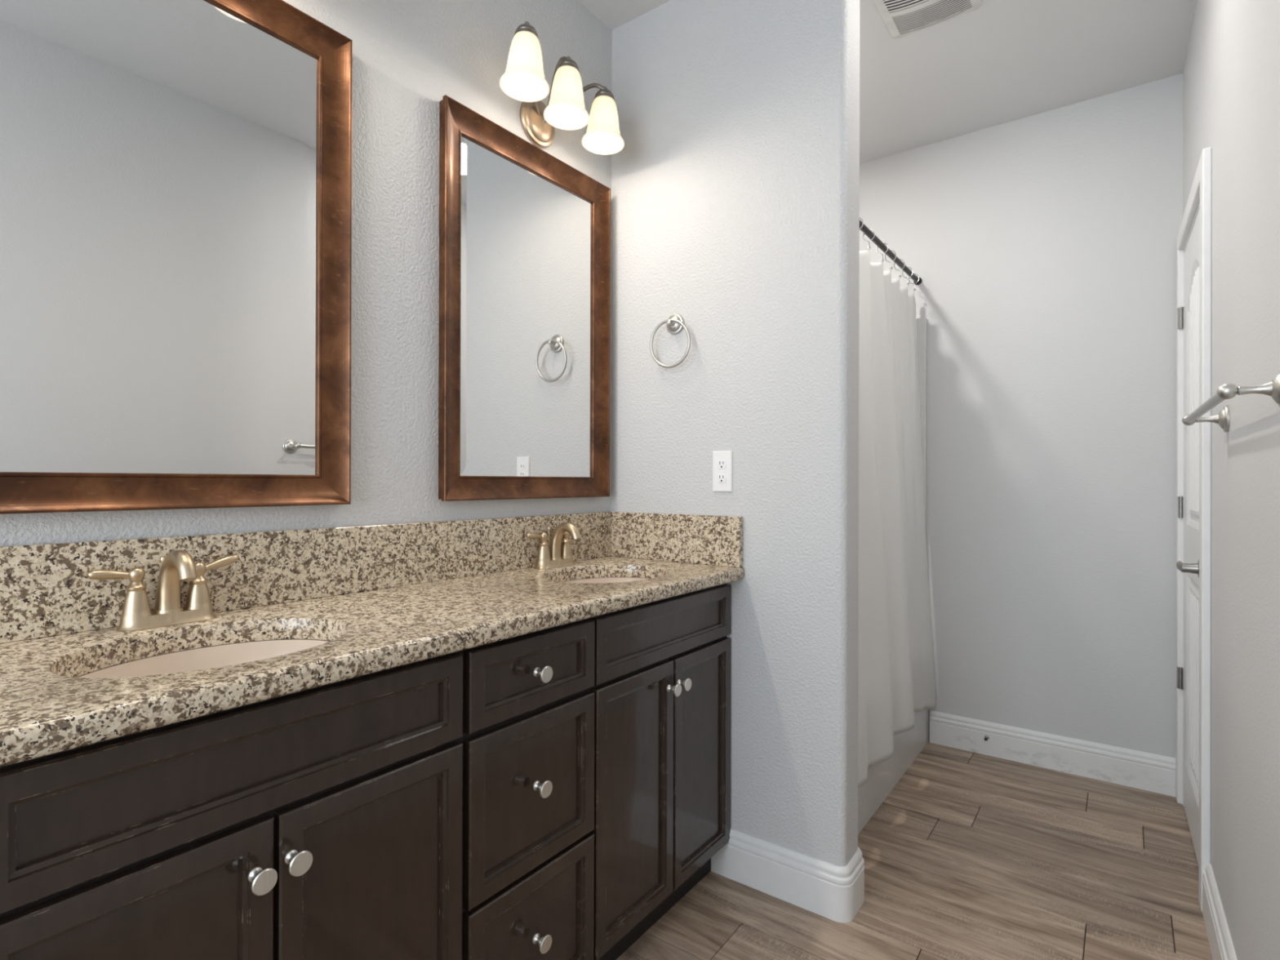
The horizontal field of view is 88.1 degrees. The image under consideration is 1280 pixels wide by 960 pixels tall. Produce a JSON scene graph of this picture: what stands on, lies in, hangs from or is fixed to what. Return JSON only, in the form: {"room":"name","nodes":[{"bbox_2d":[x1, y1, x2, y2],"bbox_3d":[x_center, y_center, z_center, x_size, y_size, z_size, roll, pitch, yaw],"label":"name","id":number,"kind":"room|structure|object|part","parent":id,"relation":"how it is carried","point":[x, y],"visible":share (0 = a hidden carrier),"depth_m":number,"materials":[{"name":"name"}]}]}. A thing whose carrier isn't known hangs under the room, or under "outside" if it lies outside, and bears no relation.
{"room":"bathroom","nodes":[
{"label":"bathroom","id":0,"kind":"room"},
{"bbox_2d":[0,0,612,546],"bbox_3d":[-0.631,-0.142,1.465,0.120,2.575,4.585,0,0,36],"label":"wall","id":1,"kind":"structure","parent":0,"point":[408,55],"depth_m":1.49,"materials":[{"name":"grey paint"}]},
{"bbox_2d":[0,0,352,514],"bbox_3d":[-0.787,-0.429,1.122,0.030,0.957,0.617,0,0,36],"label":"wall mirror","id":2,"kind":"object","parent":1,"relation":"attached to","point":[175,175],"visible":1,"depth_m":1.12,"materials":[{"name":"brown metal"}]},
{"bbox_2d":[0,511,611,643],"bbox_3d":[-0.546,0.167,1.463,0.019,0.138,1.514,0,0,36],"label":"backsplash","id":3,"kind":"structure","parent":1,"relation":"attached to","point":[46,589],"depth_m":1.25,"materials":[{"name":"stone"}]},
{"bbox_2d":[438,94,610,501],"bbox_3d":[-0.285,-0.426,1.806,0.030,0.953,0.616,0,0,36],"label":"wall mirror","id":4,"kind":"object","parent":1,"relation":"attached to","point":[524,350],"visible":1,"depth_m":1.76,"materials":[{"name":"brown metal"}]},
{"bbox_2d":[460,135,591,476],"bbox_3d":[-0.295,-0.426,1.813,0.004,0.835,0.498,0,0,36],"label":"mirror glass","id":5,"kind":"object","parent":4,"relation":"attached to","point":[526,232],"depth_m":1.78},
{"bbox_2d":[499,21,624,155],"bbox_3d":[-0.218,-1.032,1.771,0.180,0.215,0.425,0,0,36],"label":"vanity light","id":6,"kind":"object","parent":1,"relation":"attached to","point":[523,80],"visible":1,"depth_m":1.75,"materials":[{"name":"white glass"}]},
{"bbox_3d":[-0.283,-1.032,1.633,0.121,0.126,0.121,0,-3,36],"label":"lamp shade","id":7,"kind":"part","parent":6,"relation":"part of","materials":[{"name":"white glass"}]},
{"bbox_3d":[-0.283,-1.037,1.633,0.056,0.096,0.056,0,-3,36],"label":"bulb","id":8,"kind":"part","parent":6,"relation":"part of","materials":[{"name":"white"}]},
{"bbox_3d":[-0.284,-1.064,1.725,0.023,0.152,0.180,0,0,1],"label":"arm","id":9,"kind":"part","parent":6,"relation":"part of","materials":[{"name":"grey metal"}]},
{"bbox_3d":[-0.229,-1.056,1.792,0.108,0.155,0.013,0,0,41],"label":"arm","id":10,"kind":"part","parent":6,"relation":"part of","materials":[{"name":"brown metal"}]},
{"bbox_3d":[-0.193,-1.024,1.756,0.121,0.126,0.121,0,-3,36],"label":"lamp shade","id":11,"kind":"part","parent":6,"relation":"part of","materials":[{"name":"white glass"}]},
{"bbox_3d":[-0.193,-1.029,1.756,0.056,0.096,0.056,0,-3,36],"label":"bulb","id":12,"kind":"part","parent":6,"relation":"part of","materials":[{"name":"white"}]},
{"bbox_3d":[-0.179,-1.057,1.863,0.166,0.141,0.018,0,0,-15],"label":"arm","id":13,"kind":"part","parent":6,"relation":"part of","materials":[{"name":"brown metal"}]},
{"bbox_3d":[-0.103,-1.017,1.878,0.121,0.126,0.121,0,-3,36],"label":"lamp shade","id":14,"kind":"part","parent":6,"relation":"part of","materials":[{"name":"white glass"}]},
{"bbox_3d":[-0.103,-1.022,1.878,0.056,0.096,0.056,0,-3,36],"label":"bulb","id":15,"kind":"part","parent":6,"relation":"part of","materials":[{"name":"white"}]},
{"bbox_2d":[610,0,859,866],"bbox_3d":[0.246,-0.164,1.923,0.752,2.525,0.120,0,0,36],"label":"wall partition","id":16,"kind":"structure","parent":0,"point":[735,174],"depth_m":1.79,"materials":[{"name":"grey paint"}]},
{"bbox_2d":[649,313,690,368],"bbox_3d":[0.092,-0.408,1.935,0.142,0.163,0.042,0,0,36],"label":"towel ring","id":17,"kind":"object","parent":16,"relation":"attached to","point":[675,322],"visible":1,"depth_m":1.94,"materials":[{"name":"silver metal"}]},
{"bbox_3d":[0.088,-0.460,1.928,0.021,0.021,0.027,0,0,36],"label":"post","id":18,"kind":"part","parent":17,"relation":"part of","materials":[{"name":"silver metal"}]},
{"bbox_2d":[610,511,742,567],"bbox_3d":[0.089,0.169,1.948,0.468,0.138,0.019,0,0,36],"label":"backsplash","id":19,"kind":"structure","parent":16,"relation":"attached to","point":[708,540],"depth_m":1.92,"materials":[{"name":"stone"}]},
{"bbox_2d":[712,450,733,492],"bbox_3d":[0.230,-0.024,1.853,0.062,0.114,0.008,0,0,36],"label":"wall outlet","id":20,"kind":"object","parent":16,"relation":"attached to","point":[722,461],"visible":1,"depth_m":1.85,"materials":[{"name":"white plastic"}]},
{"bbox_2d":[716,474,726,483],"bbox_3d":[0.229,-0.004,1.851,0.029,0.025,0.002,0,0,36],"label":"receptacle","id":21,"kind":"object","parent":20,"relation":"attached to","point":[721,478],"depth_m":1.85,"materials":[{"name":"white plastic"}]},
{"bbox_2d":[717,460,726,469],"bbox_3d":[0.229,-0.043,1.851,0.029,0.025,0.002,0,0,36],"label":"receptacle","id":22,"kind":"object","parent":20,"relation":"attached to","point":[722,464],"depth_m":1.85,"materials":[{"name":"white plastic"}]},
{"bbox_2d":[711,828,864,922],"bbox_3d":[0.402,1.034,1.804,0.390,0.130,0.153,0,0,36],"label":"baseboard","id":23,"kind":"structure","parent":16,"relation":"attached to","point":[827,890],"depth_m":1.72,"materials":[{"name":"white paint"}]},
{"bbox_2d":[577,0,1196,164],"bbox_3d":[0.098,-1.478,0.934,1.920,0.100,4.585,0,0,36],"label":"ceiling","id":24,"kind":"structure","parent":0,"point":[998,62],"depth_m":2.23,"materials":[{"name":"paint"}]},
{"bbox_2d":[872,0,982,39],"bbox_3d":[0.842,-1.413,1.946,0.258,0.022,0.276,0,0,36],"label":"ceiling vent","id":25,"kind":"object","parent":24,"relation":"in","point":[900,17],"visible":1,"depth_m":1.99,"materials":[{"name":"plastic"}]},
{"bbox_2d":[616,741,1213,959],"bbox_3d":[0.093,1.099,0.917,1.800,0.004,4.525,0,0,36],"label":"floor","id":26,"kind":"structure","parent":0,"point":[969,855],"depth_m":1.78,"materials":[{"name":"brown wood"}]},
{"bbox_2d":[0,651,462,959],"bbox_3d":[-0.627,0.683,0.977,0.462,0.824,0.589,0,0,36],"label":"vanity cabinet","id":27,"kind":"object","parent":26,"relation":"on","point":[325,822],"visible":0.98,"depth_m":0.83,"materials":[{"name":"brown wood"}]},
{"bbox_3d":[-0.560,0.716,0.741,0.016,0.562,0.282,0,0,36],"label":"door","id":28,"kind":"part","parent":27,"relation":"part of","materials":[{"name":"brown wood"}]},
{"bbox_3d":[-0.472,0.495,0.822,0.030,0.030,0.030,0,0,36],"label":"knob","id":29,"kind":"part","parent":27,"relation":"part of","materials":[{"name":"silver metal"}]},
{"bbox_3d":[-0.446,0.494,0.858,0.030,0.030,0.030,0,0,36],"label":"knob","id":30,"kind":"part","parent":27,"relation":"part of","materials":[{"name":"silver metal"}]},
{"bbox_3d":[-0.386,0.717,0.979,0.016,0.562,0.294,0,0,36],"label":"door","id":31,"kind":"part","parent":27,"relation":"part of","materials":[{"name":"brown wood"}]},
{"bbox_2d":[0,555,744,767],"bbox_3d":[-0.357,0.254,1.337,0.472,0.036,1.535,0,0,36],"label":"countertop","id":32,"kind":"structure","parent":27,"relation":"on","point":[46,709],"depth_m":1.00,"materials":[{"name":"stone"}]},
{"bbox_2d":[86,549,239,631],"bbox_3d":[-0.748,0.173,1.066,0.119,0.123,0.212,0,0,36],"label":"faucet","id":33,"kind":"object","parent":32,"relation":"on","point":[179,566],"visible":1,"depth_m":1.06,"materials":[{"name":"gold metal"}]},
{"bbox_3d":[-0.818,0.146,1.025,0.019,0.018,0.063,0,0,36],"label":"lever","id":34,"kind":"part","parent":33,"relation":"part of","materials":[{"name":"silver metal"}]},
{"bbox_3d":[-0.800,0.182,1.050,0.041,0.086,0.041,0,0,36],"label":"handle post","id":35,"kind":"part","parent":33,"relation":"part of","materials":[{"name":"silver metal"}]},
{"bbox_3d":[-0.791,0.173,1.098,0.011,0.094,0.011,0,0,36],"label":"lift rod","id":36,"kind":"part","parent":33,"relation":"part of","materials":[{"name":"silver metal"}]},
{"bbox_3d":[-0.774,0.223,1.085,0.053,0.024,0.139,0,0,36],"label":"plate","id":37,"kind":"part","parent":33,"relation":"part of","materials":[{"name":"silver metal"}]},
{"bbox_3d":[-0.744,0.169,1.063,0.111,0.114,0.038,0,0,36],"label":"spout","id":38,"kind":"part","parent":33,"relation":"part of","materials":[{"name":"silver metal"}]},
{"bbox_3d":[-0.748,0.182,1.120,0.041,0.086,0.041,0,0,36],"label":"handle post","id":39,"kind":"part","parent":33,"relation":"part of","materials":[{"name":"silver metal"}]},
{"bbox_3d":[-0.730,0.144,1.145,0.019,0.025,0.063,0,0,36],"label":"lever","id":40,"kind":"part","parent":33,"relation":"part of","materials":[{"name":"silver metal"}]},
{"bbox_2d":[76,639,330,678],"bbox_3d":[-0.614,0.337,0.958,0.312,0.130,0.384,0,0,36],"label":"sink basin","id":41,"kind":"object","parent":32,"relation":"in","point":[230,654],"visible":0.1,"depth_m":1.07,"materials":[{"name":"ceramic"}]},
{"bbox_2d":[525,522,581,568],"bbox_3d":[-0.208,0.176,1.801,0.119,0.123,0.212,0,0,36],"label":"faucet","id":42,"kind":"object","parent":32,"relation":"on","point":[557,555],"visible":1,"depth_m":1.79,"materials":[{"name":"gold metal"}]},
{"bbox_3d":[-0.279,0.149,1.760,0.019,0.018,0.063,0,0,36],"label":"lever","id":43,"kind":"part","parent":42,"relation":"part of","materials":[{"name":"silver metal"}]},
{"bbox_3d":[-0.260,0.184,1.785,0.041,0.086,0.041,0,0,36],"label":"handle post","id":44,"kind":"part","parent":42,"relation":"part of","materials":[{"name":"gold metal"}]},
{"bbox_3d":[-0.252,0.175,1.832,0.011,0.094,0.011,0,0,36],"label":"lift rod","id":45,"kind":"part","parent":42,"relation":"part of","materials":[{"name":"gold metal"}]},
{"bbox_3d":[-0.235,0.225,1.820,0.053,0.024,0.139,0,0,36],"label":"plate","id":46,"kind":"part","parent":42,"relation":"part of","materials":[{"name":"gold metal"}]},
{"bbox_3d":[-0.205,0.172,1.798,0.111,0.114,0.038,0,0,36],"label":"spout","id":47,"kind":"part","parent":42,"relation":"part of","materials":[{"name":"gold metal"}]},
{"bbox_3d":[-0.209,0.184,1.855,0.041,0.086,0.041,0,0,36],"label":"handle post","id":48,"kind":"part","parent":42,"relation":"part of","materials":[{"name":"gold metal"}]},
{"bbox_2d":[563,577,648,582],"bbox_3d":[-0.085,0.339,1.695,0.312,0.130,0.384,0,0,36],"label":"sink basin","id":49,"kind":"object","parent":32,"relation":"in","point":[602,580],"visible":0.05,"depth_m":1.85,"materials":[{"name":"ceramic"}]},
{"bbox_2d":[458,617,595,959],"bbox_3d":[-0.353,0.685,1.350,0.462,0.824,0.336,0,0,36],"label":"base cabinet","id":50,"kind":"object","parent":26,"relation":"on","point":[527,740],"visible":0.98,"depth_m":1.22,"materials":[{"name":"brown wood"}]},
{"bbox_3d":[-0.196,0.864,1.238,0.016,0.268,0.323,0,0,36],"label":"drawer","id":51,"kind":"part","parent":50,"relation":"part of","materials":[{"name":"brown wood"}]},
{"bbox_3d":[-0.195,0.580,1.239,0.016,0.283,0.323,0,0,36],"label":"drawer","id":52,"kind":"part","parent":50,"relation":"part of","materials":[{"name":"brown wood"}]},
{"bbox_3d":[-0.194,0.357,1.239,0.016,0.138,0.323,0,0,36],"label":"drawer","id":53,"kind":"part","parent":50,"relation":"part of","materials":[{"name":"brown wood"}]},
{"bbox_3d":[-0.182,0.850,1.218,0.030,0.030,0.030,0,0,36],"label":"knob","id":54,"kind":"part","parent":50,"relation":"part of","materials":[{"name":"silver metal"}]},
{"bbox_3d":[-0.181,0.567,1.218,0.030,0.030,0.030,0,0,36],"label":"knob","id":55,"kind":"part","parent":50,"relation":"part of","materials":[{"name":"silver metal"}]},
{"bbox_3d":[-0.180,0.356,1.219,0.030,0.030,0.030,0,0,36],"label":"knob","id":56,"kind":"part","parent":50,"relation":"part of","materials":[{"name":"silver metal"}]},
{"bbox_2d":[590,583,731,959],"bbox_3d":[-0.081,0.686,1.721,0.462,0.824,0.583,0,0,36],"label":"vanity cabinet","id":57,"kind":"object","parent":26,"relation":"on","point":[661,689],"visible":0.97,"depth_m":1.56,"materials":[{"name":"brown wood"}]},
{"bbox_3d":[-0.010,0.718,1.491,0.016,0.562,0.289,0,0,36],"label":"door","id":58,"kind":"part","parent":57,"relation":"part of","materials":[{"name":"brown wood"}]},
{"bbox_3d":[0.076,0.359,1.607,0.016,0.138,0.577,0,0,36],"label":"drawer","id":59,"kind":"part","parent":57,"relation":"part of","materials":[{"name":"brown wood"}]},
{"bbox_3d":[0.080,0.498,1.574,0.030,0.030,0.030,0,0,36],"label":"knob","id":60,"kind":"part","parent":57,"relation":"part of","materials":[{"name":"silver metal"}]},
{"bbox_3d":[0.106,0.496,1.610,0.030,0.030,0.030,0,0,36],"label":"knob","id":61,"kind":"part","parent":57,"relation":"part of","materials":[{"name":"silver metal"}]},
{"bbox_3d":[0.163,0.719,1.726,0.016,0.562,0.282,0,0,36],"label":"door","id":62,"kind":"part","parent":57,"relation":"part of","materials":[{"name":"brown wood"}]},
{"bbox_2d":[857,708,928,834],"bbox_3d":[0.600,0.901,2.493,0.648,0.400,1.223,0,0,36],"label":"bathtub","id":63,"kind":"object","parent":26,"relation":"on","point":[883,776],"visible":0.02,"depth_m":2.35,"materials":[{"name":"white ceramic"}]},
{"bbox_2d":[859,73,1183,758],"bbox_3d":[1.464,-0.134,2.696,1.800,2.575,0.120,0,0,36],"label":"wall","id":64,"kind":"structure","parent":0,"point":[1042,246],"depth_m":2.53,"materials":[{"name":"grey paint"}]},
{"bbox_2d":[859,219,921,284],"bbox_3d":[0.826,-0.852,2.333,0.032,0.032,1.224,0,0,36],"label":"curtain rod","id":65,"kind":"object","parent":64,"relation":"attached to","point":[864,228],"visible":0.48,"depth_m":2.45,"materials":[{"name":"brown metal"}]},
{"bbox_2d":[862,229,875,249],"bbox_3d":[0.789,-0.830,2.283,0.044,0.074,0.017,0,0,36],"label":"curtain ring","id":66,"kind":"object","parent":65,"relation":"hanging from","point":[868,246],"visible":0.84,"depth_m":2.28,"materials":[{"name":"silver metal"}]},
{"bbox_2d":[875,242,888,262],"bbox_3d":[0.883,-0.830,2.411,0.043,0.074,0.018,0,0,36],"label":"curtain ring","id":67,"kind":"object","parent":65,"relation":"hanging from","point":[882,259],"visible":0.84,"depth_m":2.40,"materials":[{"name":"silver metal"}]},
{"bbox_2d":[884,249,896,270],"bbox_3d":[0.945,-0.829,2.495,0.044,0.074,0.016,0,0,36],"label":"curtain ring","id":68,"kind":"object","parent":65,"relation":"hanging from","point":[891,267],"visible":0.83,"depth_m":2.49,"materials":[{"name":"silver metal"}]},
{"bbox_2d":[893,258,905,278],"bbox_3d":[1.017,-0.829,2.593,0.044,0.074,0.015,0,0,36],"label":"curtain ring","id":69,"kind":"object","parent":65,"relation":"hanging from","point":[900,275],"visible":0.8,"depth_m":2.59,"materials":[{"name":"silver metal"}]},
{"bbox_2d":[902,266,913,285],"bbox_3d":[1.089,-0.829,2.691,0.044,0.074,0.014,0,0,36],"label":"curtain ring","id":70,"kind":"object","parent":65,"relation":"hanging from","point":[908,283],"visible":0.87,"depth_m":2.69,"materials":[{"name":"silver metal"}]},
{"bbox_2d":[908,273,919,291],"bbox_3d":[1.148,-0.829,2.772,0.044,0.074,0.014,0,0,36],"label":"curtain ring","id":71,"kind":"object","parent":65,"relation":"hanging from","point":[914,289],"visible":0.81,"depth_m":2.77,"materials":[{"name":"silver metal"}]},
{"bbox_2d":[915,317,926,540],"bbox_3d":[0.952,0.008,2.982,0.636,1.387,0.023,0,0,36],"label":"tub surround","id":72,"kind":"object","parent":64,"relation":"attached to","point":[921,323],"visible":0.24,"depth_m":2.79,"materials":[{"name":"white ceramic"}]},
{"bbox_2d":[929,710,1175,796],"bbox_3d":[1.549,1.038,2.545,0.812,0.130,0.016,0,0,36],"label":"baseboard","id":73,"kind":"structure","parent":64,"relation":"attached to","point":[1152,772],"depth_m":2.51,"materials":[{"name":"white paint"}]},
{"bbox_2d":[1182,0,1279,959],"bbox_3d":[0.691,-0.139,0.496,0.121,2.575,4.545,0,0,35],"label":"wall","id":74,"kind":"structure","parent":0,"point":[1231,101],"depth_m":1.30,"materials":[{"name":"grey paint"}]},
{"bbox_2d":[1176,207,1199,863],"bbox_3d":[1.660,0.161,1.999,0.090,1.864,0.629,0,0,35],"label":"door","id":75,"kind":"structure","parent":74,"relation":"in","point":[1188,316],"depth_m":2.06,"materials":[{"name":"white paint"}]},
{"bbox_3d":[1.521,0.240,1.832,0.055,0.062,0.137,0,0,35],"label":"handle","id":76,"kind":"part","parent":75,"relation":"part of","materials":[{"name":"metal"}]},
{"bbox_2d":[1175,146,1212,911],"bbox_3d":[1.706,0.129,1.954,0.139,1.948,0.756,0,0,35],"label":"door frame","id":77,"kind":"structure","parent":74,"relation":"attached to","point":[1200,196],"depth_m":1.69,"materials":[{"name":"white paint"}]},
{"bbox_2d":[1202,863,1237,959],"bbox_3d":[0.409,1.032,0.218,0.016,0.130,3.572,0,0,35],"label":"baseboard","id":78,"kind":"structure","parent":74,"relation":"attached to","point":[1220,942],"depth_m":1.52,"materials":[{"name":"white paint"}]},
{"bbox_2d":[1182,369,1279,431],"bbox_3d":[1.093,-0.136,1.240,0.078,0.060,0.635,0,0,35],"label":"towel bar","id":79,"kind":"object","parent":74,"relation":"attached to","point":[1225,391],"visible":1,"depth_m":1.03,"materials":[{"name":"silver metal"}]},
{"bbox_3d":[1.253,-0.135,1.480,0.062,0.025,0.025,0,0,35],"label":"post","id":80,"kind":"part","parent":79,"relation":"part of","materials":[{"name":"silver metal"}]},
{"bbox_3d":[0.921,-0.137,1.010,0.062,0.025,0.025,0,0,35],"label":"post","id":81,"kind":"part","parent":79,"relation":"part of","materials":[{"name":"silver metal"}]},
{"bbox_3d":[0.716,-0.831,2.183,0.044,0.074,0.011,0,0,36],"label":"curtain ring","id":82,"kind":"object","parent":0,"visible":0},
{"bbox_2d":[857,249,935,788],"bbox_3d":[0.859,0.076,2.313,0.134,1.740,1.158,0,0,36],"label":"shower curtain","id":83,"kind":"object","parent":82,"relation":"hanging from","point":[896,667],"visible":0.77,"depth_m":2.36,"materials":[{"name":"white fabric"}]}
]}

